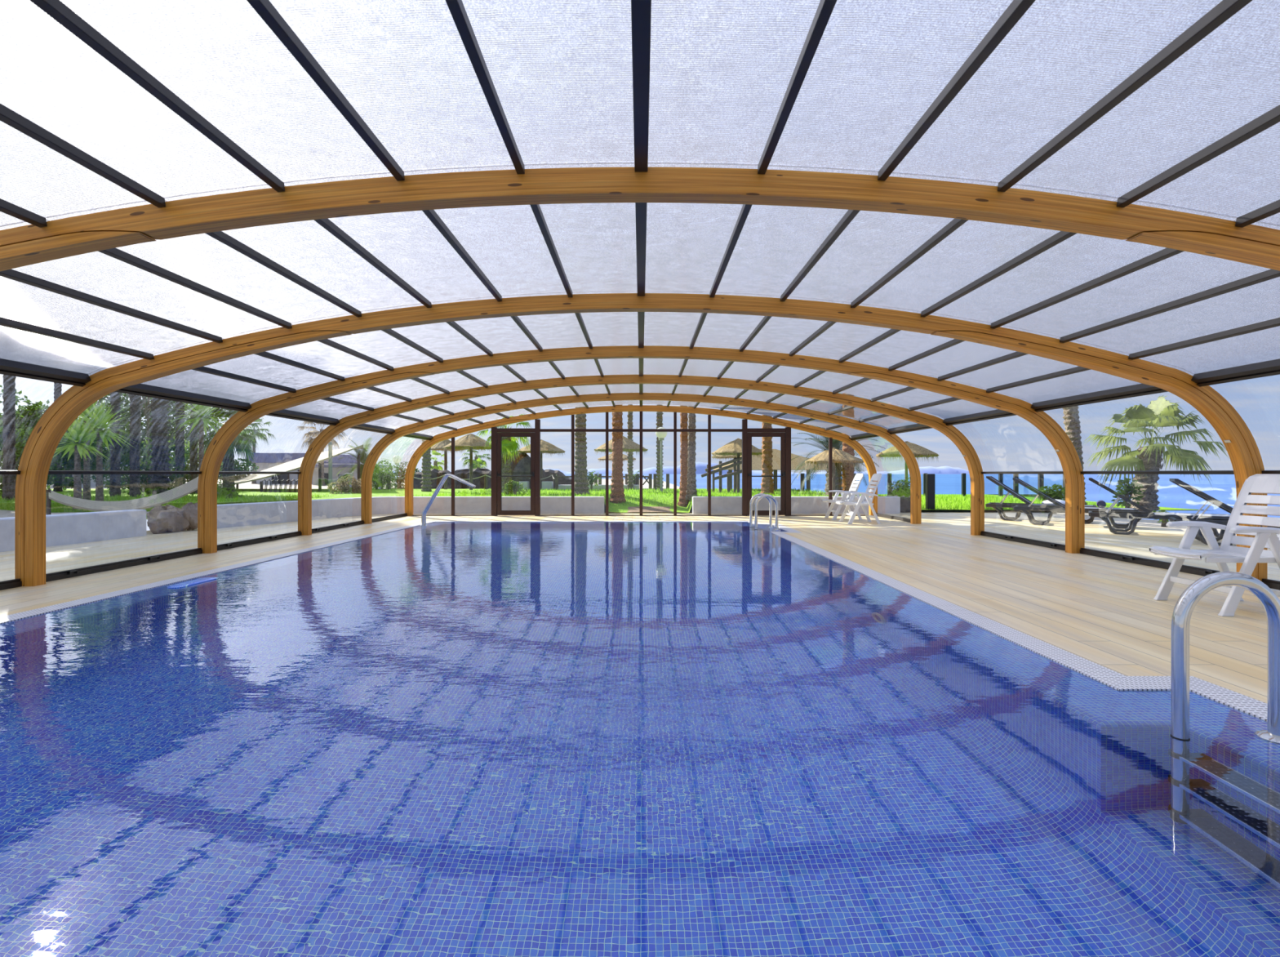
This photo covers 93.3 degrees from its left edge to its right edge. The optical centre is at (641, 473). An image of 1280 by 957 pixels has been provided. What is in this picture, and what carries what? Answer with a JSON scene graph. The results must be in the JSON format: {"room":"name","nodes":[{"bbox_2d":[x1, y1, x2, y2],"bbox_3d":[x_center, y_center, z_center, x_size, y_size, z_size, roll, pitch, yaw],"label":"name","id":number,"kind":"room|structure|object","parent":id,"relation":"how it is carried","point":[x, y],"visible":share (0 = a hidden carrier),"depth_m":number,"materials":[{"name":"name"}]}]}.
{"room":"indoor swimming pool","nodes":[
{"label":"indoor swimming pool","id":0,"kind":"room"},
{"bbox_2d":[0,470,407,590],"bbox_3d":[-5.246,0.084,5.339,0.598,1.833,17.598,0,0,0],"label":"wall","id":1,"kind":"structure","parent":0,"point":[14,583],"depth_m":6.70,"materials":[{"name":"brown metal"}]},
{"bbox_2d":[412,411,865,515],"bbox_3d":[0.000,-0.231,14.200,10.720,2.464,0.090,0,0,0],"label":"wall","id":2,"kind":"structure","parent":0,"point":[744,430],"depth_m":14.17,"materials":[{"name":"brown metal"}]},
{"bbox_2d":[496,432,534,515],"bbox_3d":[-2.943,0.017,14.161,0.896,1.943,0.138,0,0,0],"label":"door","id":3,"kind":"structure","parent":2,"relation":"in","point":[499,441],"depth_m":14.17,"materials":[{"name":"brown metal"}]},
{"bbox_2d":[747,432,785,515],"bbox_3d":[2.943,0.017,14.161,0.896,1.943,0.138,0,0,0],"label":"door","id":4,"kind":"structure","parent":2,"relation":"in","point":[782,512],"depth_m":14.17,"materials":[{"name":"brown metal"}]},
{"bbox_2d":[0,0,1279,440],"bbox_3d":[0.000,-1.194,7.540,9.941,0.858,13.196,0,0,0],"label":"ceiling","id":5,"kind":"structure","parent":0,"point":[104,103],"depth_m":3.00,"materials":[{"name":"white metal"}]},
{"bbox_2d":[0,511,1279,703],"bbox_3d":[0.400,1.000,6.050,18.000,0.001,19.300,0,0,0],"label":"floor","id":6,"kind":"structure","parent":0,"point":[1103,611],"depth_m":6.28,"materials":[{"name":"brown wood"}]},
{"bbox_2d":[146,503,190,533],"bbox_3d":[-8.080,0.816,10.267,0.496,0.595,0.767,0,0,0],"label":"boulder","id":7,"kind":"object","parent":6,"relation":"on","point":[166,518],"visible":0.77,"depth_m":10.10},
{"bbox_2d":[179,502,197,529],"bbox_3d":[-7.886,0.758,10.608,0.414,0.507,0.486,0,0,0],"label":"boulder","id":8,"kind":"object","parent":6,"relation":"on","point":[189,511],"visible":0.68,"depth_m":10.51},
{"bbox_2d":[0,496,604,551],"bbox_3d":[-4.874,0.800,9.081,7.908,0.440,12.179,0,0,0],"label":"wall","id":9,"kind":"structure","parent":6,"relation":"on","point":[228,515],"depth_m":12.00,"materials":[{"name":"white paint"}]},
{"bbox_2d":[0,520,1266,721],"bbox_3d":[-0.870,1.561,5.975,7.170,1.138,13.400,0,0,0],"label":"swimming pool","id":10,"kind":"object","parent":6,"relation":"in","point":[1255,708],"visible":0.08,"depth_m":4.23,"materials":[{"name":"white tile"}]},
{"bbox_2d":[419,473,475,525],"bbox_3d":[-3.742,0.518,11.675,1.065,1.024,0.158,0,0,0],"label":"handrail","id":11,"kind":"object","parent":10,"relation":"attached to","point":[446,476],"visible":0.94,"depth_m":11.60,"materials":[{"name":"silver metal"}]},
{"bbox_2d":[0,521,1279,956],"bbox_3d":[-0.870,1.006,5.975,6.820,0.001,13.050,0,0,0],"label":"pool water","id":12,"kind":"object","parent":10,"relation":"in","point":[436,739],"visible":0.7,"depth_m":2.02,"materials":[{"name":"liquid"}]},
{"bbox_2d":[749,493,779,529],"bbox_3d":[2.251,1.074,11.040,0.466,1.402,0.624,0,0,0],"label":"pool ladder","id":13,"kind":"object","parent":10,"relation":"attached to","point":[761,495],"visible":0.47,"depth_m":10.79,"materials":[{"name":"silver metal"}]},
{"bbox_2d":[1170,571,1279,742],"bbox_3d":[2.251,1.074,2.050,0.466,1.402,0.624,0,0,0],"label":"pool ladder","id":14,"kind":"object","parent":10,"relation":"attached to","point":[1184,608],"visible":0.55,"depth_m":2.28,"materials":[{"name":"silver metal"}]},
{"bbox_2d":[0,166,1279,271],"bbox_3d":[0.000,-0.296,3.196,11.070,2.592,0.113,0,0,0],"label":"arch","id":15,"kind":"object","parent":6,"relation":"on","point":[29,244],"visible":1,"depth_m":3.14,"materials":[{"name":"brown wood"}]},
{"bbox_2d":[14,293,1266,586],"bbox_3d":[0.000,-0.296,5.396,11.070,2.592,0.113,0,0,0],"label":"arch","id":16,"kind":"object","parent":6,"relation":"on","point":[41,446],"visible":0.92,"depth_m":5.34,"materials":[{"name":"brown wood"}]},
{"bbox_2d":[360,392,920,524],"bbox_3d":[0.000,-0.296,11.996,11.070,2.592,0.113,0,0,0],"label":"arch","id":17,"kind":"object","parent":6,"relation":"on","point":[373,456],"visible":0.99,"depth_m":11.94,"materials":[{"name":"brown wood"}]},
{"bbox_2d":[197,345,1084,553],"bbox_3d":[0.000,-0.296,7.596,11.070,2.592,0.113,0,0,0],"label":"arch","id":18,"kind":"object","parent":6,"relation":"on","point":[1068,455],"visible":0.98,"depth_m":7.54,"materials":[{"name":"brown wood"}]},
{"bbox_2d":[297,374,984,535],"bbox_3d":[0.000,-0.296,9.796,11.070,2.592,0.113,0,0,0],"label":"arch","id":19,"kind":"object","parent":6,"relation":"on","point":[957,437],"visible":0.97,"depth_m":9.74,"materials":[{"name":"brown wood"}]},
{"bbox_2d":[404,404,877,515],"bbox_3d":[0.000,-0.296,14.197,11.070,2.592,0.113,0,0,0],"label":"arch","id":20,"kind":"object","parent":6,"relation":"on","point":[409,476],"visible":0.92,"depth_m":14.14,"materials":[{"name":"brown wood"}]},
{"bbox_2d":[692,496,900,513],"bbox_3d":[3.840,0.800,15.040,5.120,0.440,0.260,0,0,0],"label":"wall","id":21,"kind":"structure","parent":6,"relation":"on","point":[719,504],"depth_m":14.91,"materials":[{"name":"white paint"}]},
{"bbox_2d":[821,473,863,519],"bbox_3d":[4.412,0.502,13.220,0.823,0.995,0.572,0,0,0],"label":"folding chair","id":22,"kind":"object","parent":6,"relation":"on","point":[858,476],"visible":0.73,"depth_m":13.16,"materials":[{"name":"white plastic"}]},
{"bbox_2d":[835,473,882,524],"bbox_3d":[4.402,0.502,12.200,0.823,0.995,0.572,0,0,0],"label":"folding chair","id":23,"kind":"object","parent":6,"relation":"on","point":[876,477],"visible":1,"depth_m":12.06,"materials":[{"name":"white plastic"}]},
{"bbox_2d":[985,475,1096,523],"bbox_3d":[8.401,0.537,12.704,1.959,0.946,0.680,0,0,36],"label":"sun lounger","id":24,"kind":"object","parent":6,"relation":"on","point":[1001,505],"visible":0.66,"depth_m":12.86,"materials":[{"name":"grey plastic"}]},
{"bbox_2d":[1013,477,1138,528],"bbox_3d":[8.318,0.551,11.606,1.966,0.919,0.680,0,0,36],"label":"sun lounger","id":25,"kind":"object","parent":6,"relation":"on","point":[1060,507],"visible":0.78,"depth_m":11.64,"materials":[{"name":"grey plastic"}]},
{"bbox_2d":[1088,477,1230,537],"bbox_3d":[8.481,0.544,9.804,1.959,0.933,0.680,0,0,36],"label":"sun lounger","id":26,"kind":"object","parent":6,"relation":"on","point":[1135,517],"visible":0.56,"depth_m":9.85,"materials":[{"name":"grey plastic"}]},
{"bbox_2d":[1149,473,1279,616],"bbox_3d":[4.377,0.502,4.500,0.823,0.995,0.572,0,0,0],"label":"folding chair","id":27,"kind":"object","parent":6,"relation":"on","point":[1268,483],"visible":0.96,"depth_m":4.56,"materials":[{"name":"white plastic"}]},
{"bbox_2d":[1168,478,1279,545],"bbox_3d":[8.591,0.544,8.304,1.959,0.933,0.680,0,0,36],"label":"sun lounger","id":28,"kind":"object","parent":6,"relation":"on","point":[1199,535],"visible":0.54,"depth_m":8.56,"materials":[{"name":"grey plastic"}]},
{"bbox_2d":[875,470,1279,589],"bbox_3d":[5.246,0.084,5.339,0.598,1.833,17.598,0,0,0],"label":"wall","id":29,"kind":"structure","parent":0,"point":[1272,584],"depth_m":6.87,"materials":[{"name":"brown metal"}]},
{"label":"outside","id":30,"kind":"structure","parent":0,"visible":0},
{"bbox_2d":[168,473,1279,520],"bbox_3d":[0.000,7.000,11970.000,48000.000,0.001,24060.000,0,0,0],"label":"sea","id":31,"kind":"structure","parent":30,"point":[1171,495],"depth_m":348.19,"materials":[{"name":"liquid"}]},
{"bbox_2d":[388,462,968,473],"bbox_3d":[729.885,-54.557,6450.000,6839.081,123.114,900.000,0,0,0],"label":"island","id":32,"kind":"object","parent":31,"relation":"on","point":[700,467],"visible":0.28,"depth_m":6056.84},
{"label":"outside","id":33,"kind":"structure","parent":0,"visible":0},
{"bbox_2d":[0,479,679,488],"bbox_3d":[-44.000,0.700,47.800,92.000,0.001,44.400,0,0,0],"label":"ground","id":34,"kind":"structure","parent":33,"point":[248,485],"depth_m":32.62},
{"bbox_2d":[94,392,230,488],"bbox_3d":[-21.684,-2.093,26.911,4.447,5.863,5.564,0,0,0],"label":"tree","id":35,"kind":"object","parent":34,"relation":"on","point":[125,423],"visible":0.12,"depth_m":26.15,"materials":[{"name":"green plant"}]},
{"bbox_2d":[217,457,258,488],"bbox_3d":[-17.382,0.029,25.993,1.861,1.386,1.858,0,0,0],"label":"shrub","id":36,"kind":"object","parent":34,"relation":"on","point":[239,467],"visible":0.34,"depth_m":25.70,"materials":[{"name":"green plant"}]},
{"bbox_2d":[239,417,275,484],"bbox_3d":[-25.564,-1.647,39.879,2.446,4.774,2.516,0,0,1],"label":"palm tree","id":37,"kind":"object","parent":34,"relation":"on","point":[262,435],"visible":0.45,"depth_m":39.91,"materials":[{"name":"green plant"}]},
{"bbox_2d":[245,453,357,484],"bbox_3d":[-23.513,-0.211,42.400,4.761,2.260,5.800,0,0,0],"label":"building","id":38,"kind":"structure","parent":34,"relation":"on","point":[264,460],"depth_m":39.96,"materials":[{"name":"stone"}]},
{"bbox_2d":[294,421,347,485],"bbox_3d":[-17.832,-1.490,34.066,2.798,4.459,2.726,0,0,-1],"label":"palm tree","id":39,"kind":"object","parent":34,"relation":"on","point":[308,441],"visible":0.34,"depth_m":33.86,"materials":[{"name":"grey plant"}]},
{"bbox_2d":[312,463,389,484],"bbox_3d":[-18.295,0.276,37.900,3.183,1.655,4.800,0,0,0],"label":"building","id":40,"kind":"structure","parent":34,"relation":"on","point":[344,471],"depth_m":36.00,"materials":[{"name":"stone"}]},
{"bbox_2d":[336,437,391,484],"bbox_3d":[-11.961,-0.392,26.026,2.239,2.264,2.311,0,0,-2],"label":"palm tree","id":41,"kind":"object","parent":34,"relation":"on","point":[362,454],"visible":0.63,"depth_m":25.80,"materials":[{"name":"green plant"}]},
{"bbox_2d":[375,459,420,488],"bbox_3d":[-10.769,0.082,26.951,1.939,1.350,1.810,0,0,0],"label":"shrub","id":42,"kind":"object","parent":34,"relation":"on","point":[402,473],"visible":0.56,"depth_m":26.68,"materials":[{"name":"green plant"}]},
{"bbox_2d":[430,439,464,470],"bbox_3d":[-9.383,-0.501,29.006,1.722,2.362,1.728,0,0,16],"label":"parasol","id":43,"kind":"object","parent":34,"relation":"on","point":[439,446],"visible":0.44,"depth_m":28.70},
{"bbox_2d":[413,468,571,488],"bbox_3d":[-6.665,0.287,26.979,7.464,1.025,1.043,0,0,0],"label":"stone wall","id":44,"kind":"structure","parent":34,"relation":"on","point":[479,482],"depth_m":26.67,"materials":[{"name":"stone"}]},
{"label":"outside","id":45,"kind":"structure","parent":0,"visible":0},
{"bbox_2d":[0,509,149,517],"bbox_3d":[-39.200,0.700,5.550,61.600,0.200,19.100,0,0,0],"label":"ground","id":46,"kind":"structure","parent":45,"point":[3,513],"depth_m":11.04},
{"bbox_2d":[53,415,113,509],"bbox_3d":[-10.804,-0.240,11.619,1.282,1.854,1.227,0,0,0],"label":"dracaena","id":47,"kind":"object","parent":46,"relation":"on","point":[77,446],"visible":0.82,"depth_m":11.56,"materials":[{"name":"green plant"}]},
{"bbox_2d":[46,476,198,515],"bbox_3d":[-9.187,0.354,10.825,2.225,0.731,1.650,0,0,0],"label":"hammock","id":48,"kind":"object","parent":46,"relation":"on","point":[183,490],"visible":0.86,"depth_m":10.79,"materials":[{"name":"fabric"}]},
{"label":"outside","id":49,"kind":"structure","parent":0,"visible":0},
{"bbox_2d":[0,488,1204,512],"bbox_3d":[-27.700,0.820,20.350,84.600,0.320,10.500,0,0,0],"label":"lawn","id":50,"kind":"structure","parent":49,"point":[613,507],"depth_m":18.87,"materials":[{"name":"plant"}]},
{"bbox_2d":[0,422,66,496],"bbox_3d":[-17.168,-0.381,16.848,2.460,2.287,2.642,0,0,0],"label":"shrub","id":51,"kind":"object","parent":50,"relation":"on","point":[20,438],"visible":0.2,"depth_m":16.89,"materials":[{"name":"green plant"}]},
{"bbox_2d":[0,385,96,488],"bbox_3d":[-22.001,-1.175,20.998,4.016,3.793,4.041,0,0,0],"label":"shrub","id":52,"kind":"object","parent":50,"relation":"on","point":[33,412],"visible":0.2,"depth_m":21.33,"materials":[{"name":"green plant"}]},
{"bbox_2d":[53,382,62,491],"bbox_3d":[-21.254,-3.908,22.100,3.979,9.216,4.046,0,0,-3],"label":"palm tree","id":53,"kind":"object","parent":50,"relation":"on","point":[57,386],"visible":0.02,"depth_m":21.93,"materials":[{"name":"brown plant"}]},
{"bbox_2d":[0,417,175,490],"bbox_3d":[-21.666,-0.790,23.757,5.377,3.136,4.985,0,0,0],"label":"tree","id":54,"kind":"object","parent":50,"relation":"on","point":[125,451],"visible":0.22,"depth_m":23.28,"materials":[{"name":"green plant"}]},
{"bbox_2d":[92,463,197,496],"bbox_3d":[-13.540,0.228,16.553,2.431,1.022,1.824,0,0,0],"label":"shrub","id":55,"kind":"object","parent":50,"relation":"on","point":[144,478],"visible":0.41,"depth_m":16.54,"materials":[{"name":"green plant"}]},
{"bbox_2d":[142,396,153,482],"bbox_3d":[-18.428,-3.775,22.250,6.049,8.992,6.390,0,0,0],"label":"tree","id":56,"kind":"object","parent":50,"relation":"on","point":[147,408],"visible":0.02,"depth_m":21.97,"materials":[{"name":"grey plant"}]},
{"bbox_2d":[146,397,172,495],"bbox_3d":[-12.814,-3.456,15.930,4.213,8.306,4.045,0,0,-36],"label":"palm tree","id":57,"kind":"object","parent":50,"relation":"on","point":[159,428],"visible":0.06,"depth_m":15.87,"materials":[{"name":"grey plant"}]},
{"bbox_2d":[174,400,186,485],"bbox_3d":[-13.796,-3.817,17.906,4.174,9.031,4.453,0,0,5],"label":"palm tree","id":58,"kind":"object","parent":50,"relation":"on","point":[180,442],"visible":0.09,"depth_m":17.91,"materials":[{"name":"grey plant"}]},
{"bbox_2d":[140,433,223,489],"bbox_3d":[-16.576,-0.352,22.011,2.957,2.255,2.988,0,0,0],"label":"shrub","id":59,"kind":"object","parent":50,"relation":"on","point":[187,455],"visible":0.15,"depth_m":21.23,"materials":[{"name":"green plant"}]},
{"bbox_2d":[189,403,198,493],"bbox_3d":[-14.795,-3.893,20.056,4.236,9.179,4.473,0,0,-13],"label":"palm tree","id":60,"kind":"object","parent":50,"relation":"on","point":[193,465],"visible":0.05,"depth_m":19.91,"materials":[{"name":"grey plant"}]},
{"bbox_2d":[188,406,264,491],"bbox_3d":[-12.891,-0.800,18.957,2.042,3.001,1.961,0,0,37],"label":"palm tree","id":61,"kind":"object","parent":50,"relation":"on","point":[241,442],"visible":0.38,"depth_m":18.85,"materials":[{"name":"green plant"}]},
{"bbox_2d":[259,479,297,492],"bbox_3d":[-12.539,0.443,21.000,1.405,0.478,0.040,0,0,0],"label":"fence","id":62,"kind":"object","parent":50,"relation":"on","point":[265,486],"visible":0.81,"depth_m":20.99,"materials":[{"name":"grey metal"}]},
{"bbox_2d":[217,444,363,491],"bbox_3d":[-14.730,-0.220,24.500,9.230,1.840,5.000,0,0,0],"label":"awning","id":63,"kind":"object","parent":50,"relation":"on","point":[294,464],"visible":0.56,"depth_m":23.09,"materials":[{"name":"beige fabric"}]},
{"bbox_2d":[327,475,374,493],"bbox_3d":[-9.623,0.399,20.043,1.264,0.710,1.280,0,0,0],"label":"shrub","id":64,"kind":"object","parent":50,"relation":"on","point":[343,484],"visible":0.87,"depth_m":19.91,"materials":[{"name":"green plant"}]},
{"bbox_2d":[360,466,396,489],"bbox_3d":[-10.858,0.191,24.963,1.256,1.129,1.481,0,0,0],"label":"shrub","id":65,"kind":"object","parent":50,"relation":"on","point":[380,477],"visible":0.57,"depth_m":24.82,"materials":[{"name":"green plant"}]},
{"bbox_2d":[420,439,432,491],"bbox_3d":[-7.746,-1.540,21.887,2.355,4.476,2.423,0,0,-2],"label":"palm tree","id":66,"kind":"object","parent":50,"relation":"on","point":[426,463],"visible":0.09,"depth_m":21.88,"materials":[{"name":"grey plant"}]},
{"bbox_2d":[442,433,491,489],"bbox_3d":[-6.766,-0.449,24.008,2.166,2.258,2.185,0,0,33],"label":"parasol","id":67,"kind":"object","parent":50,"relation":"on","point":[470,442],"visible":0.82,"depth_m":23.56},
{"bbox_2d":[475,413,530,493],"bbox_3d":[-4.386,-0.838,19.998,2.025,3.072,2.012,0,0,31],"label":"palm tree","id":68,"kind":"object","parent":50,"relation":"on","point":[509,445],"visible":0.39,"depth_m":19.84,"materials":[{"name":"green plant"}]},
{"bbox_2d":[502,480,528,495],"bbox_3d":[-3.667,0.454,17.536,0.702,0.536,0.540,0,0,0],"label":"shrub","id":69,"kind":"object","parent":50,"relation":"on","point":[514,485],"visible":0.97,"depth_m":17.47,"materials":[{"name":"green plant"}]},
{"bbox_2d":[385,473,669,489],"bbox_3d":[-5.068,0.362,24.588,12.418,0.677,0.961,0,0,0],"label":"rope fence","id":70,"kind":"object","parent":50,"relation":"on","point":[486,475],"visible":0.66,"depth_m":24.92,"materials":[{"name":"grey"}]},
{"bbox_2d":[510,451,545,488],"bbox_3d":[-5.129,0.160,25.342,2.124,2.252,1.286,0,0,0],"label":"boulder","id":71,"kind":"object","parent":50,"relation":"on","point":[522,468],"visible":0.31,"depth_m":24.89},
{"bbox_2d":[516,439,564,488],"bbox_3d":[-4.143,-0.361,25.003,2.024,2.084,2.017,0,0,-25],"label":"parasol","id":72,"kind":"object","parent":50,"relation":"on","point":[545,446],"visible":0.7,"depth_m":24.62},
{"bbox_2d":[574,406,590,494],"bbox_3d":[-1.782,-4.358,18.730,3.528,10.116,3.387,0,0,0],"label":"palm tree","id":73,"kind":"object","parent":50,"relation":"on","point":[581,483],"visible":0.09,"depth_m":18.54,"materials":[{"name":"grey plant"}]},
{"bbox_2d":[608,404,626,503],"bbox_3d":[-0.632,-3.856,16.536,3.432,9.358,3.811,0,0,-44],"label":"palm tree","id":74,"kind":"object","parent":50,"relation":"on","point":[617,495],"visible":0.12,"depth_m":16.47,"materials":[{"name":"brown plant"}]},
{"bbox_2d":[594,435,648,454],"bbox_3d":[-0.756,-0.368,22.502,2.052,2.096,2.052,0,0,8],"label":"parasol","id":75,"kind":"object","parent":50,"relation":"on","point":[628,445],"visible":0.56,"depth_m":21.98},
{"bbox_2d":[626,404,633,489],"bbox_3d":[-0.355,-4.239,24.593,2.785,9.875,2.674,0,0,-35],"label":"palm tree","id":76,"kind":"object","parent":50,"relation":"on","point":[629,415],"visible":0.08,"depth_m":24.42,"materials":[{"name":"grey plant"}]},
{"bbox_2d":[396,486,890,507],"bbox_3d":[0.053,0.707,19.697,12.559,0.354,9.034,0,0,0],"label":"grass blades","id":77,"kind":"object","parent":50,"relation":"on","point":[483,493],"visible":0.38,"depth_m":18.07,"materials":[{"name":"plant"}]},
{"bbox_2d":[608,506,679,513],"bbox_3d":[0.170,0.987,15.550,2.060,0.215,0.900,0,0,0],"label":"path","id":78,"kind":"structure","parent":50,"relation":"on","point":[633,508],"depth_m":15.66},
{"bbox_2d":[655,404,663,490],"bbox_3d":[0.724,-4.078,23.492,2.858,9.549,2.873,0,0,-34],"label":"palm tree","id":79,"kind":"object","parent":50,"relation":"on","point":[660,418],"visible":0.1,"depth_m":23.40,"materials":[{"name":"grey plant"}]},
{"bbox_2d":[655,426,666,492],"bbox_3d":[0.704,-0.465,21.000,0.401,2.289,0.401,0,0,0],"label":"globe lamp","id":80,"kind":"object","parent":50,"relation":"on","point":[660,435],"visible":0.78,"depth_m":20.96,"materials":[{"name":"white"}]},
{"bbox_2d":[677,405,692,506],"bbox_3d":[1.243,-3.735,16.237,3.565,9.264,3.569,0,0,0],"label":"palm tree","id":81,"kind":"object","parent":50,"relation":"on","point":[682,502],"visible":0.09,"depth_m":16.11,"materials":[{"name":"red plant"}]},
{"bbox_2d":[684,405,697,499],"bbox_3d":[1.355,-3.751,15.964,3.384,8.896,3.492,0,0,0],"label":"palm tree","id":82,"kind":"object","parent":50,"relation":"on","point":[691,480],"visible":0.1,"depth_m":15.71,"materials":[{"name":"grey plant"}]},
{"bbox_2d":[701,453,742,493],"bbox_3d":[2.812,0.126,20.451,1.592,1.548,0.201,0,0,0],"label":"walkway railing","id":83,"kind":"object","parent":50,"relation":"on","point":[738,459],"visible":0.59,"depth_m":20.39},
{"bbox_2d":[711,438,762,458],"bbox_3d":[3.382,-0.270,21.004,1.916,1.901,1.900,0,0,-16],"label":"parasol","id":84,"kind":"object","parent":50,"relation":"on","point":[734,447],"visible":0.68,"depth_m":20.52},
{"bbox_2d":[760,414,774,494],"bbox_3d":[3.700,-4.253,18.105,3.435,9.906,3.636,0,0,0],"label":"palm tree","id":85,"kind":"object","parent":50,"relation":"on","point":[766,484],"visible":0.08,"depth_m":18.07,"materials":[{"name":"brown plant"}]},
{"bbox_2d":[712,448,841,490],"bbox_3d":[5.391,-0.133,24.100,4.713,1.666,3.400,0,0,0],"label":"hut","id":86,"kind":"object","parent":50,"relation":"on","point":[756,462],"visible":0.4,"depth_m":22.80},
{"bbox_2d":[804,447,863,496],"bbox_3d":[4.971,0.024,15.599,1.526,1.393,1.541,0,0,-8],"label":"parasol","id":87,"kind":"object","parent":50,"relation":"on","point":[839,456],"visible":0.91,"depth_m":15.22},
{"bbox_2d":[791,405,885,496],"bbox_3d":[5.524,-0.604,17.200,3.120,2.605,2.999,0,0,4],"label":"palm tree","id":88,"kind":"object","parent":50,"relation":"on","point":[838,479],"visible":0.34,"depth_m":17.04,"materials":[{"name":"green plant"}]},
{"bbox_2d":[841,392,855,493],"bbox_3d":[5.322,-3.233,15.833,3.156,7.864,3.030,0,0,-17],"label":"palm tree","id":89,"kind":"object","parent":50,"relation":"on","point":[847,477],"visible":0.04,"depth_m":15.78,"materials":[{"name":"red plant"}]},
{"bbox_2d":[888,476,910,500],"bbox_3d":[6.664,0.497,15.417,0.702,0.849,0.962,0,0,0],"label":"shrub","id":90,"kind":"object","parent":50,"relation":"on","point":[905,486],"visible":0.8,"depth_m":15.28,"materials":[{"name":"green plant"}]},
{"bbox_2d":[875,440,939,482],"bbox_3d":[7.688,0.002,17.498,1.742,1.877,1.745,0,0,24],"label":"parasol","id":91,"kind":"object","parent":50,"relation":"on","point":[918,451],"visible":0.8,"depth_m":17.13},
{"bbox_2d":[925,473,934,509],"bbox_3d":[7.620,0.498,15.925,0.200,0.965,0.150,0,0,0],"label":"bollard","id":92,"kind":"object","parent":50,"relation":"on","point":[930,477],"visible":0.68,"depth_m":15.85,"materials":[{"name":"black plastic"}]},
{"bbox_2d":[800,473,1065,500],"bbox_3d":[10.175,0.475,20.900,7.890,0.950,5.500,0,0,0],"label":"fence posts","id":93,"kind":"object","parent":50,"relation":"on","point":[1040,477],"visible":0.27,"depth_m":23.55,"materials":[{"name":"black wood"}]},
{"bbox_2d":[878,493,1122,509],"bbox_3d":[9.791,0.817,19.400,6.442,0.286,7.218,0,0,0],"label":"grass blades","id":94,"kind":"object","parent":50,"relation":"on","point":[940,498],"visible":0.22,"depth_m":18.92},
{"bbox_2d":[1062,405,1087,504],"bbox_3d":[11.285,-3.779,16.803,3.760,9.679,3.569,0,0,0],"label":"palm tree","id":95,"kind":"object","parent":50,"relation":"on","point":[1071,416],"visible":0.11,"depth_m":16.65,"materials":[{"name":"grey plant"}]},
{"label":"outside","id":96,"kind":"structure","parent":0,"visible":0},
{"bbox_2d":[0,492,345,519],"bbox_3d":[-15.600,0.690,13.501,16.800,0.420,3.401,0,0,0],"label":"lawn strip","id":97,"kind":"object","parent":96,"point":[56,507],"depth_m":12.63,"materials":[{"name":"plant"}]},
{"bbox_2d":[1,374,16,500],"bbox_3d":[-13.603,-3.535,12.929,4.102,8.465,4.192,0,0,21],"label":"palm tree","id":98,"kind":"object","parent":97,"relation":"on","point":[9,462],"visible":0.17,"depth_m":12.94,"materials":[{"name":"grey plant"}]},
{"bbox_2d":[69,400,119,499],"bbox_3d":[-11.397,-0.470,12.399,1.124,2.315,1.079,0,0,0],"label":"dracaena","id":99,"kind":"object","parent":97,"relation":"on","point":[86,480],"visible":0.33,"depth_m":12.37,"materials":[{"name":"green plant"}]},
{"bbox_2d":[67,400,136,501],"bbox_3d":[-10.764,-0.401,12.024,1.345,2.173,1.419,0,0,0],"label":"dracaena","id":100,"kind":"object","parent":97,"relation":"on","point":[99,416],"visible":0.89,"depth_m":11.96,"materials":[{"name":"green plant"}]},
{"bbox_2d":[109,391,121,496],"bbox_3d":[-13.050,-3.561,15.106,4.081,8.521,4.265,0,0,12],"label":"palm tree","id":101,"kind":"object","parent":97,"relation":"on","point":[114,480],"visible":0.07,"depth_m":14.93,"materials":[{"name":"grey plant"}]},
{"bbox_2d":[128,394,141,497],"bbox_3d":[-12.330,-3.550,14.552,4.079,8.501,3.947,0,0,-24],"label":"palm tree","id":102,"kind":"object","parent":97,"relation":"on","point":[135,481],"visible":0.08,"depth_m":14.53,"materials":[{"name":"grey plant"}]},
{"bbox_2d":[168,401,229,475],"bbox_3d":[-9.487,-0.572,12.983,1.315,2.518,1.306,0,0,0],"label":"dracaena","id":103,"kind":"object","parent":97,"relation":"on","point":[202,411],"visible":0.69,"depth_m":12.96,"materials":[{"name":"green plant"}]},
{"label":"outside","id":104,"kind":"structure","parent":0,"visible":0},
{"bbox_2d":[604,493,1062,512],"bbox_3d":[7.500,4.230,29.800,21.000,7.140,8.400,0,0,0],"label":"cliff","id":105,"kind":"structure","parent":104,"point":[1023,495],"depth_m":26.43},
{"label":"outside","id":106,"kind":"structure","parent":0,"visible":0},
{"bbox_2d":[993,510,1236,535],"bbox_3d":[14.708,4.295,10.800,10.616,6.610,29.600,0,0,0],"label":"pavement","id":107,"kind":"structure","parent":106,"point":[1143,522],"depth_m":12.81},
{"bbox_2d":[1039,483,1065,513],"bbox_3d":[10.253,0.629,14.969,0.717,0.784,0.835,0,0,0],"label":"shrub","id":108,"kind":"object","parent":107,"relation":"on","point":[1056,495],"visible":0.52,"depth_m":14.83,"materials":[{"name":"green plant"}]},
{"bbox_2d":[1110,476,1145,507],"bbox_3d":[11.115,0.550,13.830,0.629,0.942,0.570,0,0,0],"label":"shrub","id":109,"kind":"object","parent":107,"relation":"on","point":[1129,490],"visible":0.88,"depth_m":13.74,"materials":[{"name":"green plant"}]},
{"bbox_2d":[1080,395,1230,511],"bbox_3d":[12.201,-0.411,14.470,2.896,2.944,2.694,0,0,0],"label":"palm tree","id":110,"kind":"object","parent":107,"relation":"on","point":[1160,412],"visible":0.95,"depth_m":14.28,"materials":[{"name":"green plant"}]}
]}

